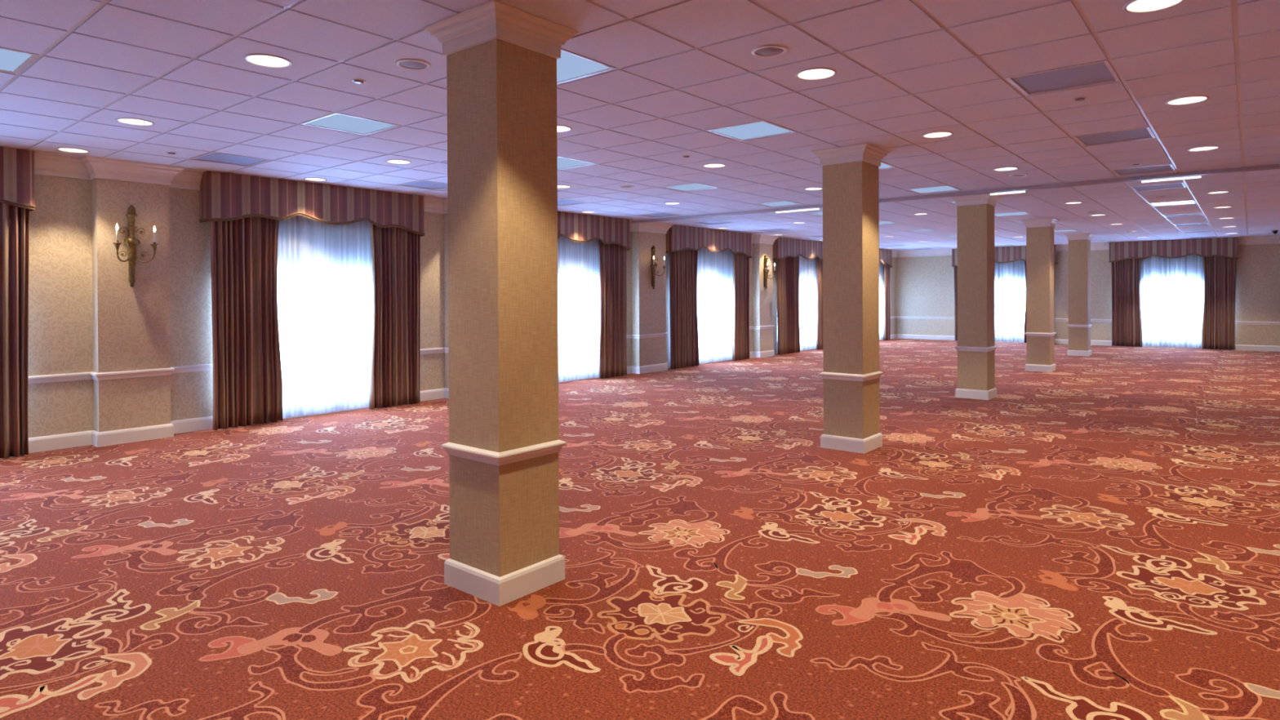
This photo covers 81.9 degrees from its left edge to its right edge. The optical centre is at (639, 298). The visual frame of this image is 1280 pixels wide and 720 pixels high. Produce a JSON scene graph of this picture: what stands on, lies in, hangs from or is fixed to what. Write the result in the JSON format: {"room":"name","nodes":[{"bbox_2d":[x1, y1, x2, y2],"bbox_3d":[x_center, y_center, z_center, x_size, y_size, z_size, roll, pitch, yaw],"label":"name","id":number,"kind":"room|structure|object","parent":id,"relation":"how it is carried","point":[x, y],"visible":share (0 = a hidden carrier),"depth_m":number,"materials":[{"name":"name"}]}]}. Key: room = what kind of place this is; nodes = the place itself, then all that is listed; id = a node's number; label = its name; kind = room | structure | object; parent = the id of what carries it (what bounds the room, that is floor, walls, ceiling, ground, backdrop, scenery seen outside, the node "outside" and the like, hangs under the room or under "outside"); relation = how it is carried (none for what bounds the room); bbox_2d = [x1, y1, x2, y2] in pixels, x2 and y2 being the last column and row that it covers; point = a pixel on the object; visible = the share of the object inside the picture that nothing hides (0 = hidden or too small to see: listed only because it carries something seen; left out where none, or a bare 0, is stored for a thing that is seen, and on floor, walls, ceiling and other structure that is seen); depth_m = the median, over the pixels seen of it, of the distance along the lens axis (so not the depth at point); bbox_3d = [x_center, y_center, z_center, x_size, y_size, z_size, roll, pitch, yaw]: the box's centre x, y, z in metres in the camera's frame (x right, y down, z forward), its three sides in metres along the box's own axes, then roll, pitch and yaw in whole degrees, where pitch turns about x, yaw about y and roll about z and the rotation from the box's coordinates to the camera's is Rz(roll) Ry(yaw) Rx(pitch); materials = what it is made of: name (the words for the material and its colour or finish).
{"room":"hotel ballroom","nodes":[
{"label":"hotel ballroom","id":0,"kind":"room"},
{"bbox_2d":[28,174,896,437],"bbox_3d":[-0.282,-0.216,14.460,0.348,3.405,29.315,0,0,40],"label":"wall","id":1,"kind":"structure","parent":0,"point":[86,315],"depth_m":8.01,"materials":[{"name":"paint"}]},
{"bbox_2d":[0,146,35,211],"bbox_3d":[-6.974,-1.149,6.187,0.276,0.579,2.970,0,0,40],"label":"window valance","id":2,"kind":"object","parent":1,"relation":"attached to","point":[16,165],"visible":0.98,"depth_m":7.14,"materials":[{"name":"fabric"}]},
{"bbox_2d":[0,202,29,458],"bbox_3d":[-6.265,0.199,6.959,0.123,2.688,0.825,0,0,40],"label":"curtain","id":3,"kind":"object","parent":2,"relation":"hanging from","point":[14,220],"visible":0.98,"depth_m":7.17,"materials":[{"name":"fabric"}]},
{"bbox_2d":[112,204,159,287],"bbox_3d":[-5.398,-0.559,7.861,0.264,0.880,0.424,0,0,40],"label":"wall sconce","id":4,"kind":"object","parent":1,"relation":"attached to","point":[131,242],"visible":1,"depth_m":7.87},
{"bbox_2d":[199,170,425,236],"bbox_3d":[-4.119,-1.181,9.633,0.276,0.579,2.900,0,0,40],"label":"window valance","id":5,"kind":"object","parent":1,"relation":"attached to","point":[223,197],"visible":1,"depth_m":9.29,"materials":[{"name":"fabric"}]},
{"bbox_2d":[209,217,282,430],"bbox_3d":[-4.707,0.181,8.842,0.130,2.688,0.814,0,0,40],"label":"curtain","id":6,"kind":"object","parent":5,"relation":"hanging from","point":[247,378],"visible":0.98,"depth_m":8.83,"materials":[{"name":"fabric"}]},
{"bbox_2d":[368,222,420,408],"bbox_3d":[-3.436,0.167,10.380,0.130,2.688,0.826,0,0,40],"label":"curtain","id":7,"kind":"object","parent":5,"relation":"hanging from","point":[395,344],"visible":0.97,"depth_m":10.35,"materials":[{"name":"fabric"}]},
{"bbox_2d":[276,215,372,417],"bbox_3d":[-4.151,0.185,9.672,0.062,2.630,2.680,0,0,40],"label":"sheer curtain","id":8,"kind":"object","parent":1,"relation":"hanging from","point":[324,273],"visible":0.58,"depth_m":9.69,"materials":[{"name":"fabric"}]},
{"bbox_2d":[28,333,896,453],"bbox_3d":[-0.205,1.411,14.411,0.210,0.150,28.715,0,0,40],"label":"baseboard","id":9,"kind":"structure","parent":1,"relation":"attached to","point":[37,444],"depth_m":8.01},
{"bbox_2d":[28,315,897,384],"bbox_3d":[-0.204,0.756,14.404,0.220,0.080,28.715,0,0,40],"label":"trim","id":10,"kind":"structure","parent":1,"relation":"attached to","point":[199,367],"depth_m":8.01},
{"bbox_2d":[34,152,897,257],"bbox_3d":[-0.181,-1.416,14.365,0.306,0.205,28.715,0,0,40],"label":"trim","id":11,"kind":"structure","parent":1,"relation":"attached to","point":[86,167],"depth_m":7.93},
{"bbox_2d":[557,236,599,382],"bbox_3d":[-1.234,0.153,13.197,0.062,2.630,2.710,0,0,40],"label":"sheer curtain","id":12,"kind":"object","parent":1,"relation":"hanging from","point":[578,263],"visible":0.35,"depth_m":13.33,"materials":[{"name":"fabric"}]},
{"bbox_2d":[557,211,630,249],"bbox_3d":[-1.201,-1.214,13.157,0.276,0.579,2.930,0,0,40],"label":"window valance","id":13,"kind":"object","parent":1,"relation":"attached to","point":[578,228],"visible":0.61,"depth_m":13.40,"materials":[{"name":"fabric"}]},
{"bbox_2d":[598,240,626,378],"bbox_3d":[-0.508,0.135,13.916,0.106,2.688,0.824,0,0,40],"label":"curtain","id":14,"kind":"object","parent":13,"relation":"hanging from","point":[612,257],"visible":0.99,"depth_m":13.89,"materials":[{"name":"fabric"}]},
{"bbox_2d":[650,245,666,288],"bbox_3d":[0.314,-0.623,14.758,0.264,0.880,0.424,0,0,40],"label":"wall sconce","id":15,"kind":"object","parent":1,"relation":"attached to","point":[653,264],"visible":1,"depth_m":14.77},
{"bbox_2d":[667,247,733,367],"bbox_3d":[1.536,0.122,16.538,0.057,2.630,2.990,0,0,40],"label":"sheer curtain","id":16,"kind":"object","parent":1,"relation":"hanging from","point":[714,269],"visible":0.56,"depth_m":16.68,"materials":[{"name":"fabric"}]},
{"bbox_2d":[666,224,751,257],"bbox_3d":[1.567,-1.245,16.499,0.276,0.579,3.210,0,0,40],"label":"window valance","id":17,"kind":"object","parent":1,"relation":"attached to","point":[678,237],"visible":0.98,"depth_m":16.18,"materials":[{"name":"fabric"}]},
{"bbox_2d":[669,248,698,368],"bbox_3d":[0.943,0.118,15.669,0.124,2.688,1.016,0,0,40],"label":"curtain","id":18,"kind":"object","parent":17,"relation":"hanging from","point":[684,337],"visible":0.95,"depth_m":15.61,"materials":[{"name":"fabric"}]},
{"bbox_2d":[732,253,749,360],"bbox_3d":[2.381,0.102,17.405,0.116,2.688,0.724,0,0,40],"label":"curtain","id":19,"kind":"object","parent":17,"relation":"hanging from","point":[740,320],"visible":0.94,"depth_m":17.34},
{"bbox_2d":[763,253,776,289],"bbox_3d":[3.158,-0.655,18.193,0.264,0.880,0.424,0,0,40],"label":"wall sconce","id":20,"kind":"object","parent":1,"relation":"attached to","point":[766,270],"visible":1,"depth_m":18.20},
{"bbox_2d":[773,259,777,354],"bbox_3d":[3.433,0.216,18.830,0.058,2.392,0.144,0,0,40],"label":"sheer curtain","id":21,"kind":"object","parent":1,"relation":"hanging from","point":[775,260],"depth_m":18.84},
{"bbox_2d":[772,236,822,260],"bbox_3d":[4.405,-1.276,19.926,0.276,0.579,3.250,0,0,40],"label":"window valance","id":22,"kind":"object","parent":1,"relation":"attached to","point":[783,247],"visible":0.77,"depth_m":19.37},
{"bbox_2d":[777,255,799,355],"bbox_3d":[3.858,0.086,19.188,0.133,2.688,1.174,0,0,40],"label":"curtain","id":23,"kind":"object","parent":22,"relation":"hanging from","point":[788,268],"visible":0.95,"depth_m":19.15,"materials":[{"name":"fabric"}]},
{"bbox_2d":[816,257,822,349],"bbox_3d":[5.178,0.071,20.773,0.128,2.688,0.906,0,0,40],"label":"curtain","id":24,"kind":"object","parent":22,"relation":"hanging from","point":[819,262],"visible":0.42,"depth_m":20.52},
{"bbox_2d":[799,255,816,350],"bbox_3d":[4.574,0.127,20.206,0.058,2.544,0.981,0,0,40],"label":"sheer curtain","id":25,"kind":"object","parent":1,"relation":"hanging from","point":[807,298],"depth_m":20.22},
{"bbox_2d":[879,262,883,340],"bbox_3d":[7.261,0.058,23.450,0.060,2.630,2.980,0,0,40],"label":"sheer curtain","id":26,"kind":"object","parent":1,"relation":"hanging from","point":[881,265],"visible":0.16,"depth_m":24.26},
{"bbox_2d":[879,248,892,267],"bbox_3d":[7.292,-1.308,23.411,0.276,0.579,3.200,0,0,40],"label":"window valance","id":27,"kind":"object","parent":1,"relation":"attached to","point":[885,255],"visible":0.36,"depth_m":24.14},
{"bbox_2d":[883,264,890,340],"bbox_3d":[8.163,0.038,24.386,0.118,2.688,0.534,0,0,40],"label":"curtain","id":28,"kind":"object","parent":27,"relation":"hanging from","point":[886,312],"visible":0.96,"depth_m":24.30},
{"bbox_2d":[0,338,1279,719],"bbox_3d":[5.011,1.484,10.091,14.355,0.002,29.315,0,0,40],"label":"floor","id":29,"kind":"structure","parent":0,"point":[1096,536],"depth_m":4.34,"materials":[{"name":"red carpet"}]},
{"bbox_2d":[423,0,578,606],"bbox_3d":[-0.743,0.043,4.017,0.590,3.003,0.590,0,0,40],"label":"column","id":30,"kind":"structure","parent":29,"relation":"on","point":[503,448],"depth_m":3.86,"materials":[{"name":"paint"}]},
{"bbox_2d":[810,143,890,453],"bbox_3d":[2.149,0.011,7.506,0.590,3.003,0.590,0,0,40],"label":"column","id":31,"kind":"structure","parent":29,"relation":"on","point":[851,374],"depth_m":7.35,"materials":[{"name":"paint"}]},
{"bbox_2d":[950,193,1002,399],"bbox_3d":[5.031,-0.022,11.047,0.590,3.003,0.590,0,0,40],"label":"column","id":32,"kind":"structure","parent":29,"relation":"on","point":[975,348],"depth_m":10.88,"materials":[{"name":"paint"}]},
{"bbox_2d":[1020,217,1059,372],"bbox_3d":[8.007,-0.056,14.754,0.590,3.003,0.590,0,0,40],"label":"column","id":33,"kind":"structure","parent":29,"relation":"on","point":[1040,332],"depth_m":14.60,"materials":[{"name":"paint"}]},
{"bbox_2d":[1063,232,1095,355],"bbox_3d":[10.917,-0.088,18.324,0.590,3.003,0.590,0,0,40],"label":"column","id":34,"kind":"structure","parent":29,"relation":"on","point":[1079,325],"depth_m":18.16,"materials":[{"name":"paint"}]},
{"bbox_2d":[0,0,1279,251],"bbox_3d":[5.036,-1.770,10.006,14.630,0.500,29.368,0,0,40],"label":"ceiling","id":35,"kind":"structure","parent":0,"point":[907,70],"depth_m":5.40,"materials":[{"name":"tile"}]},
{"bbox_2d":[0,46,38,74],"bbox_3d":[-3.995,-1.503,4.358,0.584,0.109,0.584,0,0,40],"label":"panel light","id":36,"kind":"object","parent":35,"relation":"attached to","point":[11,60],"visible":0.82,"depth_m":4.49,"materials":[{"name":"plastic"}]},
{"bbox_2d":[55,147,89,153],"bbox_3d":[-5.565,-1.521,7.241,0.268,0.144,0.268,0,0,40],"label":"recessed light","id":37,"kind":"object","parent":35,"relation":"in","point":[64,149],"visible":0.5,"depth_m":7.31,"materials":[{"name":"ceramic"}]},
{"bbox_2d":[115,117,155,125],"bbox_3d":[-4.156,-1.522,6.074,0.268,0.144,0.268,0,0,40],"label":"recessed light","id":38,"kind":"object","parent":35,"relation":"in","point":[136,122],"visible":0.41,"depth_m":6.15,"materials":[{"name":"ceramic"}]},
{"bbox_2d":[190,151,271,166],"bbox_3d":[-4.318,-1.519,7.791,0.584,0.109,0.584,0,0,40],"label":"panel light","id":39,"kind":"object","parent":35,"relation":"attached to","point":[214,157],"visible":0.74,"depth_m":7.80,"materials":[{"name":"plastic"}]},
{"bbox_2d":[243,53,292,67],"bbox_3d":[-2.278,-1.522,4.519,0.268,0.144,0.268,0,0,40],"label":"recessed light","id":40,"kind":"object","parent":35,"relation":"in","point":[260,60],"visible":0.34,"depth_m":4.60,"materials":[{"name":"ceramic"}]},
{"bbox_2d":[304,177,327,181],"bbox_3d":[-4.010,-1.538,9.119,0.268,0.144,0.268,0,0,40],"label":"recessed light","id":41,"kind":"object","parent":35,"relation":"in","point":[306,179],"visible":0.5,"depth_m":9.21,"materials":[{"name":"ceramic"}]},
{"bbox_2d":[300,111,401,135],"bbox_3d":[-2.440,-1.520,6.236,0.584,0.109,0.584,0,0,40],"label":"panel light","id":42,"kind":"object","parent":35,"relation":"attached to","point":[335,121],"visible":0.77,"depth_m":6.24,"materials":[{"name":"plastic"}]},
{"bbox_2d":[351,79,365,84],"bbox_3d":[-1.886,-1.454,4.951,0.092,0.018,0.092,0,0,40],"label":"sprinkler","id":43,"kind":"object","parent":35,"relation":"attached to","point":[356,81],"visible":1,"depth_m":4.93,"materials":[{"name":"metal"}]},
{"bbox_2d":[385,159,411,164],"bbox_3d":[-2.601,-1.539,7.952,0.268,0.144,0.268,0,0,40],"label":"recessed light","id":44,"kind":"object","parent":35,"relation":"in","point":[393,161],"visible":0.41,"depth_m":8.04,"materials":[{"name":"ceramic"}]},
{"bbox_2d":[395,58,431,70],"bbox_3d":[-1.413,-1.455,4.597,0.212,0.011,0.212,0,0,40],"label":"ceiling speaker","id":45,"kind":"object","parent":35,"relation":"attached to","point":[409,64],"visible":1,"depth_m":4.58},
{"bbox_2d":[399,61,426,68],"bbox_3d":[-1.413,-1.454,4.597,0.166,0.009,0.166,0,0,40],"label":"grille","id":46,"kind":"object","parent":45,"relation":"attached to","point":[405,64],"depth_m":4.59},
{"bbox_2d":[396,179,447,189],"bbox_3d":[-2.762,-1.537,9.669,0.584,0.109,0.584,0,0,40],"label":"panel light","id":47,"kind":"object","parent":35,"relation":"attached to","point":[423,184],"visible":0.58,"depth_m":9.68,"materials":[{"name":"plastic"}]},
{"bbox_2d":[556,124,572,132],"bbox_3d":[-0.723,-1.540,6.397,0.268,0.144,0.268,0,0,40],"label":"recessed light","id":48,"kind":"object","parent":35,"relation":"in","point":[560,128],"visible":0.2,"depth_m":6.50,"materials":[{"name":"ceramic"}]},
{"bbox_2d":[557,185,571,188],"bbox_3d":[-1.046,-1.556,9.830,0.268,0.144,0.268,0,0,40],"label":"recessed light","id":49,"kind":"object","parent":35,"relation":"in","point":[558,186],"visible":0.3,"depth_m":9.94,"materials":[{"name":"ceramic"}]},
{"bbox_2d":[557,199,588,205],"bbox_3d":[-1.207,-1.554,11.547,0.584,0.109,0.584,0,0,40],"label":"panel light","id":50,"kind":"object","parent":35,"relation":"attached to","point":[560,202],"visible":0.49,"depth_m":11.60,"materials":[{"name":"plastic"}]},
{"bbox_2d":[557,155,597,169],"bbox_3d":[-0.884,-1.537,8.114,0.584,0.109,0.584,0,0,40],"label":"panel light","id":51,"kind":"object","parent":35,"relation":"attached to","point":[563,162],"visible":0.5,"depth_m":8.15,"materials":[{"name":"plastic"}]},
{"bbox_2d":[556,48,616,84],"bbox_3d":[-0.562,-1.521,4.681,0.584,0.109,0.584,0,0,40],"label":"panel light","id":52,"kind":"object","parent":35,"relation":"attached to","point":[571,66],"visible":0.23,"depth_m":4.71,"materials":[{"name":"plastic"}]},
{"bbox_2d":[638,212,681,217],"bbox_3d":[0.348,-1.571,13.425,0.584,0.109,0.584,0,0,40],"label":"panel light","id":53,"kind":"object","parent":35,"relation":"attached to","point":[660,214],"visible":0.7,"depth_m":13.50,"materials":[{"name":"plastic"}]},
{"bbox_2d":[659,182,719,191],"bbox_3d":[0.671,-1.555,9.992,0.584,0.109,0.584,0,0,40],"label":"panel light","id":54,"kind":"object","parent":35,"relation":"attached to","point":[691,186],"visible":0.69,"depth_m":10.02,"materials":[{"name":"plastic"}]},
{"bbox_2d":[702,163,726,168],"bbox_3d":[0.832,-1.557,8.275,0.268,0.144,0.268,0,0,40],"label":"recessed light","id":55,"kind":"object","parent":35,"relation":"in","point":[710,165],"visible":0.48,"depth_m":8.37,"materials":[{"name":"ceramic"}]},
{"bbox_2d":[697,219,734,224],"bbox_3d":[1.515,-1.585,14.833,0.584,0.109,0.584,0,0,40],"label":"panel light","id":56,"kind":"object","parent":35,"relation":"attached to","point":[711,222],"visible":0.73,"depth_m":14.91,"materials":[{"name":"plastic"}]},
{"bbox_2d":[706,120,796,141],"bbox_3d":[0.994,-1.538,6.558,0.584,0.109,0.584,0,0,40],"label":"panel light","id":57,"kind":"object","parent":35,"relation":"attached to","point":[762,128],"visible":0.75,"depth_m":6.56,"materials":[{"name":"plastic"}]},
{"bbox_2d":[751,44,787,57],"bbox_3d":[0.768,-1.464,4.375,0.212,0.011,0.212,0,0,40],"label":"ceiling speaker","id":58,"kind":"object","parent":35,"relation":"attached to","point":[766,51],"visible":1,"depth_m":4.36},
{"bbox_2d":[755,47,783,55],"bbox_3d":[0.768,-1.463,4.375,0.166,0.009,0.166,0,0,40],"label":"grille","id":59,"kind":"object","parent":58,"relation":"attached to","point":[759,51],"depth_m":4.37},
{"bbox_2d":[759,228,791,231],"bbox_3d":[3.070,-1.602,16.711,0.584,0.109,0.584,0,0,40],"label":"panel light","id":60,"kind":"object","parent":35,"relation":"attached to","point":[771,229],"visible":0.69,"depth_m":16.73,"materials":[{"name":"plastic"}]},
{"bbox_2d":[753,200,802,207],"bbox_3d":[2.226,-1.572,11.870,0.584,0.109,0.584,0,0,40],"label":"panel light","id":61,"kind":"object","parent":35,"relation":"attached to","point":[780,203],"visible":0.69,"depth_m":11.88,"materials":[{"name":"plastic"}]},
{"bbox_2d":[775,208,819,213],"bbox_3d":[2.656,-1.499,12.472,0.800,0.054,0.080,0,0,40],"label":"strip light","id":62,"kind":"object","parent":35,"relation":"attached to","point":[813,208],"visible":0.32,"depth_m":12.44,"materials":[{"name":"plastic"}]},
{"bbox_2d":[804,187,822,190],"bbox_3d":[2.388,-1.574,10.153,0.268,0.144,0.268,0,0,40],"label":"recessed light","id":63,"kind":"object","parent":35,"relation":"in","point":[806,188],"visible":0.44,"depth_m":10.24,"materials":[{"name":"ceramic"}]},
{"bbox_2d":[807,211,822,215],"bbox_3d":[3.393,-1.585,13.278,0.584,0.109,0.584,0,0,40],"label":"panel light","id":64,"kind":"object","parent":35,"relation":"attached to","point":[821,212],"visible":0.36,"depth_m":13.36,"materials":[{"name":"plastic"}]},
{"bbox_2d":[795,67,836,79],"bbox_3d":[1.155,-1.540,4.842,0.268,0.144,0.268,0,0,40],"label":"recessed light","id":65,"kind":"object","parent":35,"relation":"in","point":[814,73],"visible":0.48,"depth_m":4.93,"materials":[{"name":"ceramic"}]},
{"bbox_2d":[878,160,897,169],"bbox_3d":[2.549,-1.555,8.436,0.584,0.109,0.584,0,0,40],"label":"panel light","id":66,"kind":"object","parent":35,"relation":"attached to","point":[883,165],"visible":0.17,"depth_m":8.42,"materials":[{"name":"plastic"}]},
{"bbox_2d":[879,220,897,224],"bbox_3d":[4.948,-1.602,15.156,0.584,0.109,0.584,0,0,40],"label":"panel light","id":67,"kind":"object","parent":35,"relation":"attached to","point":[889,221],"visible":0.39,"depth_m":15.12,"materials":[{"name":"plastic"}]},
{"bbox_2d":[905,228,938,231],"bbox_3d":[6.503,-1.620,17.034,0.584,0.109,0.584,0,0,40],"label":"panel light","id":68,"kind":"object","parent":35,"relation":"attached to","point":[930,229],"visible":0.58,"depth_m":17.12,"materials":[{"name":"plastic"}]},
{"bbox_2d":[906,185,961,193],"bbox_3d":[4.104,-1.573,10.314,0.584,0.109,0.584,0,0,40],"label":"panel light","id":69,"kind":"object","parent":35,"relation":"attached to","point":[945,188],"visible":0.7,"depth_m":10.36,"materials":[{"name":"plastic"}]},
{"bbox_2d":[921,131,953,137],"bbox_3d":[2.710,-1.557,6.720,0.268,0.144,0.268,0,0,40],"label":"recessed light","id":70,"kind":"object","parent":35,"relation":"in","point":[938,134],"visible":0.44,"depth_m":6.80,"materials":[{"name":"ceramic"}]},
{"bbox_2d":[631,164,1279,223],"bbox_3d":[5.088,-1.504,10.185,13.755,0.055,0.120,0,0,40],"label":"trim","id":71,"kind":"structure","parent":35,"relation":"attached to","point":[1273,166],"depth_m":10.03,"materials":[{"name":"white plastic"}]},
{"bbox_2d":[993,167,1018,171],"bbox_3d":[4.265,-1.575,8.598,0.268,0.144,0.268,0,0,40],"label":"recessed light","id":72,"kind":"object","parent":35,"relation":"in","point":[1002,169],"visible":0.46,"depth_m":8.68,"materials":[{"name":"ceramic"}]},
{"bbox_2d":[990,190,1025,195],"bbox_3d":[5.174,-1.500,10.387,0.460,0.054,0.080,0,0,40],"label":"strip light","id":73,"kind":"object","parent":35,"relation":"attached to","point":[1015,192],"visible":0.39,"depth_m":10.36,"materials":[{"name":"plastic"}]},
{"bbox_2d":[994,211,1031,216],"bbox_3d":[6.826,-1.603,13.601,0.584,0.109,0.584,0,0,40],"label":"panel light","id":74,"kind":"object","parent":35,"relation":"attached to","point":[1023,212],"visible":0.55,"depth_m":13.65,"materials":[{"name":"plastic"}]},
{"bbox_2d":[1008,173,1027,177],"bbox_3d":[4.646,-1.508,9.058,0.212,0.011,0.212,0,0,40],"label":"ceiling speaker","id":75,"kind":"object","parent":35,"relation":"attached to","point":[1015,175],"visible":1,"depth_m":9.04},
{"bbox_2d":[1005,59,1119,95],"bbox_3d":[2.872,-1.538,5.003,0.584,0.109,0.584,0,0,40],"label":"panel light","id":76,"kind":"object","parent":35,"relation":"attached to","point":[1100,72],"visible":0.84,"depth_m":4.99,"materials":[{"name":"plastic"}]},
{"bbox_2d":[1053,229,1078,232],"bbox_3d":[9.937,-1.638,17.356,0.584,0.109,0.584,0,0,40],"label":"panel light","id":77,"kind":"object","parent":35,"relation":"attached to","point":[1068,230],"visible":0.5,"depth_m":17.32,"materials":[{"name":"plastic"}]},
{"bbox_2d":[1073,97,1087,101],"bbox_3d":[3.276,-1.482,5.492,0.092,0.018,0.092,0,0,40],"label":"sprinkler","id":78,"kind":"object","parent":35,"relation":"attached to","point":[1078,99],"visible":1,"depth_m":5.47,"materials":[{"name":"metal"}]},
{"bbox_2d":[1072,126,1155,146],"bbox_3d":[4.427,-1.556,6.881,0.584,0.109,0.584,0,0,40],"label":"panel light","id":79,"kind":"object","parent":35,"relation":"attached to","point":[1144,133],"visible":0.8,"depth_m":6.88,"materials":[{"name":"plastic"}]},
{"bbox_2d":[1111,164,1176,176],"bbox_3d":[5.982,-1.573,8.759,0.584,0.109,0.584,0,0,40],"label":"panel light","id":80,"kind":"object","parent":35,"relation":"attached to","point":[1170,167],"visible":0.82,"depth_m":8.78,"materials":[{"name":"plastic"}]},
{"bbox_2d":[1122,0,1185,13],"bbox_3d":[2.563,-1.540,3.675,0.268,0.144,0.268,0,0,40],"label":"recessed light","id":81,"kind":"object","parent":35,"relation":"in","point":[1134,6],"visible":0.98,"depth_m":3.77,"materials":[{"name":"ceramic"}]},
{"bbox_2d":[1131,182,1186,191],"bbox_3d":[7.149,-1.586,10.167,0.584,0.109,0.584,0,0,40],"label":"panel light","id":82,"kind":"object","parent":35,"relation":"attached to","point":[1175,185],"visible":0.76,"depth_m":10.22,"materials":[{"name":"plastic"}]},
{"bbox_2d":[1141,175,1200,182],"bbox_3d":[6.614,-1.500,9.194,0.620,0.054,0.080,0,0,40],"label":"strip light","id":83,"kind":"object","parent":35,"relation":"attached to","point":[1198,176],"visible":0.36,"depth_m":9.18,"materials":[{"name":"plastic"}]},
{"bbox_2d":[1150,200,1195,206],"bbox_3d":[8.704,-1.604,12.045,0.584,0.109,0.584,0,0,40],"label":"panel light","id":84,"kind":"object","parent":35,"relation":"attached to","point":[1192,202],"visible":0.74,"depth_m":12.11,"materials":[{"name":"plastic"}]},
{"bbox_2d":[1164,213,1204,217],"bbox_3d":[10.259,-1.621,13.923,0.584,0.109,0.584,0,0,40],"label":"panel light","id":85,"kind":"object","parent":35,"relation":"attached to","point":[1193,214],"visible":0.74,"depth_m":13.95,"materials":[{"name":"plastic"}]},
{"bbox_2d":[1165,95,1209,105],"bbox_3d":[4.119,-1.558,5.553,0.268,0.144,0.268,0,0,40],"label":"recessed light","id":86,"kind":"object","parent":35,"relation":"in","point":[1193,99],"visible":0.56,"depth_m":5.62,"materials":[{"name":"ceramic"}]},
{"bbox_2d":[1174,222,1208,226],"bbox_3d":[11.815,-1.638,15.801,0.584,0.109,0.584,0,0,40],"label":"panel light","id":87,"kind":"object","parent":35,"relation":"attached to","point":[1193,224],"visible":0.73,"depth_m":15.81,"materials":[{"name":"plastic"}]},
{"bbox_2d":[1182,230,1213,232],"bbox_3d":[13.370,-1.656,17.679,0.584,0.109,0.584,0,0,40],"label":"panel light","id":88,"kind":"object","parent":35,"relation":"attached to","point":[1200,230],"visible":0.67,"depth_m":17.73,"materials":[{"name":"plastic"}]},
{"bbox_2d":[1189,235,1217,238],"bbox_3d":[14.925,-1.673,19.557,0.584,0.109,0.584,0,0,40],"label":"panel light","id":89,"kind":"object","parent":35,"relation":"attached to","point":[1210,236],"visible":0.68,"depth_m":19.60,"materials":[{"name":"plastic"}]},
{"bbox_2d":[1186,146,1220,151],"bbox_3d":[5.674,-1.575,7.431,0.268,0.144,0.268,0,0,40],"label":"recessed light","id":90,"kind":"object","parent":35,"relation":"in","point":[1204,148],"visible":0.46,"depth_m":7.50,"materials":[{"name":"ceramic"}]},
{"bbox_2d":[1206,191,1229,194],"bbox_3d":[8.396,-1.605,10.717,0.268,0.144,0.268,0,0,40],"label":"recessed light","id":91,"kind":"object","parent":35,"relation":"in","point":[1218,192],"visible":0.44,"depth_m":10.78,"materials":[{"name":"ceramic"}]},
{"bbox_2d":[896,235,1279,349],"bbox_3d":[14.212,-0.320,21.201,14.355,3.405,0.160,0,0,40],"label":"wall","id":92,"kind":"structure","parent":0,"point":[925,285],"depth_m":21.79,"materials":[{"name":"paint"}]},
{"bbox_2d":[951,244,1057,266],"bbox_3d":[11.413,-1.327,23.227,3.030,0.579,0.276,0,0,40],"label":"window valance","id":93,"kind":"object","parent":92,"relation":"attached to","point":[1002,254],"visible":0.41,"depth_m":23.00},
{"bbox_2d":[953,266,957,340],"bbox_3d":[10.560,0.029,23.886,0.775,2.688,0.130,0,0,40],"label":"curtain","id":94,"kind":"object","parent":93,"relation":"hanging from","point":[954,267],"visible":0.12,"depth_m":24.08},
{"bbox_2d":[994,259,1026,342],"bbox_3d":[11.451,0.039,23.272,2.810,2.630,0.058,0,0,40],"label":"sheer curtain","id":95,"kind":"object","parent":93,"relation":"hanging from","point":[1010,285],"visible":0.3,"depth_m":23.15,"materials":[{"name":"fabric"}]},
{"bbox_2d":[1024,261,1054,342],"bbox_3d":[12.196,0.029,22.522,0.856,2.688,0.138,0,0,40],"label":"curtain","id":96,"kind":"object","parent":93,"relation":"hanging from","point":[1024,261],"visible":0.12,"depth_m":22.74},
{"bbox_2d":[896,235,1279,257],"bbox_3d":[14.118,-1.519,21.087,13.755,0.205,0.118,0,0,40],"label":"trim","id":97,"kind":"structure","parent":92,"relation":"attached to","point":[1261,239],"depth_m":21.72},
{"bbox_2d":[896,333,1279,351],"bbox_3d":[14.162,1.308,21.140,13.755,0.150,0.022,0,0,40],"label":"baseboard","id":98,"kind":"structure","parent":92,"relation":"attached to","point":[1237,347],"depth_m":21.77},
{"bbox_2d":[896,315,1279,324],"bbox_3d":[14.156,0.653,21.132,13.755,0.080,0.032,0,0,40],"label":"trim","id":99,"kind":"structure","parent":92,"relation":"attached to","point":[897,317],"depth_m":21.77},
{"bbox_2d":[1108,236,1238,262],"bbox_3d":[14.737,-1.328,20.474,2.920,0.579,0.276,0,0,40],"label":"window valance","id":100,"kind":"object","parent":92,"relation":"attached to","point":[1227,247],"visible":1,"depth_m":20.32,"materials":[{"name":"fabric"}]},
{"bbox_2d":[1111,258,1142,346],"bbox_3d":[13.917,0.028,21.103,0.754,2.688,0.112,0,0,40],"label":"curtain","id":101,"kind":"object","parent":100,"relation":"hanging from","point":[1126,322],"visible":1,"depth_m":21.09,"materials":[{"name":"fabric"}]},
{"bbox_2d":[1140,254,1204,347],"bbox_3d":[14.775,0.038,20.520,2.700,2.630,0.058,0,0,40],"label":"sheer curtain","id":102,"kind":"object","parent":100,"relation":"hanging from","point":[1172,289],"visible":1,"depth_m":20.51,"materials":[{"name":"fabric"}]},
{"bbox_2d":[1201,256,1236,350],"bbox_3d":[15.520,0.028,19.772,0.745,2.688,0.121,0,0,40],"label":"curtain","id":103,"kind":"object","parent":100,"relation":"hanging from","point":[1218,327],"visible":1,"depth_m":19.78,"materials":[{"name":"fabric"}]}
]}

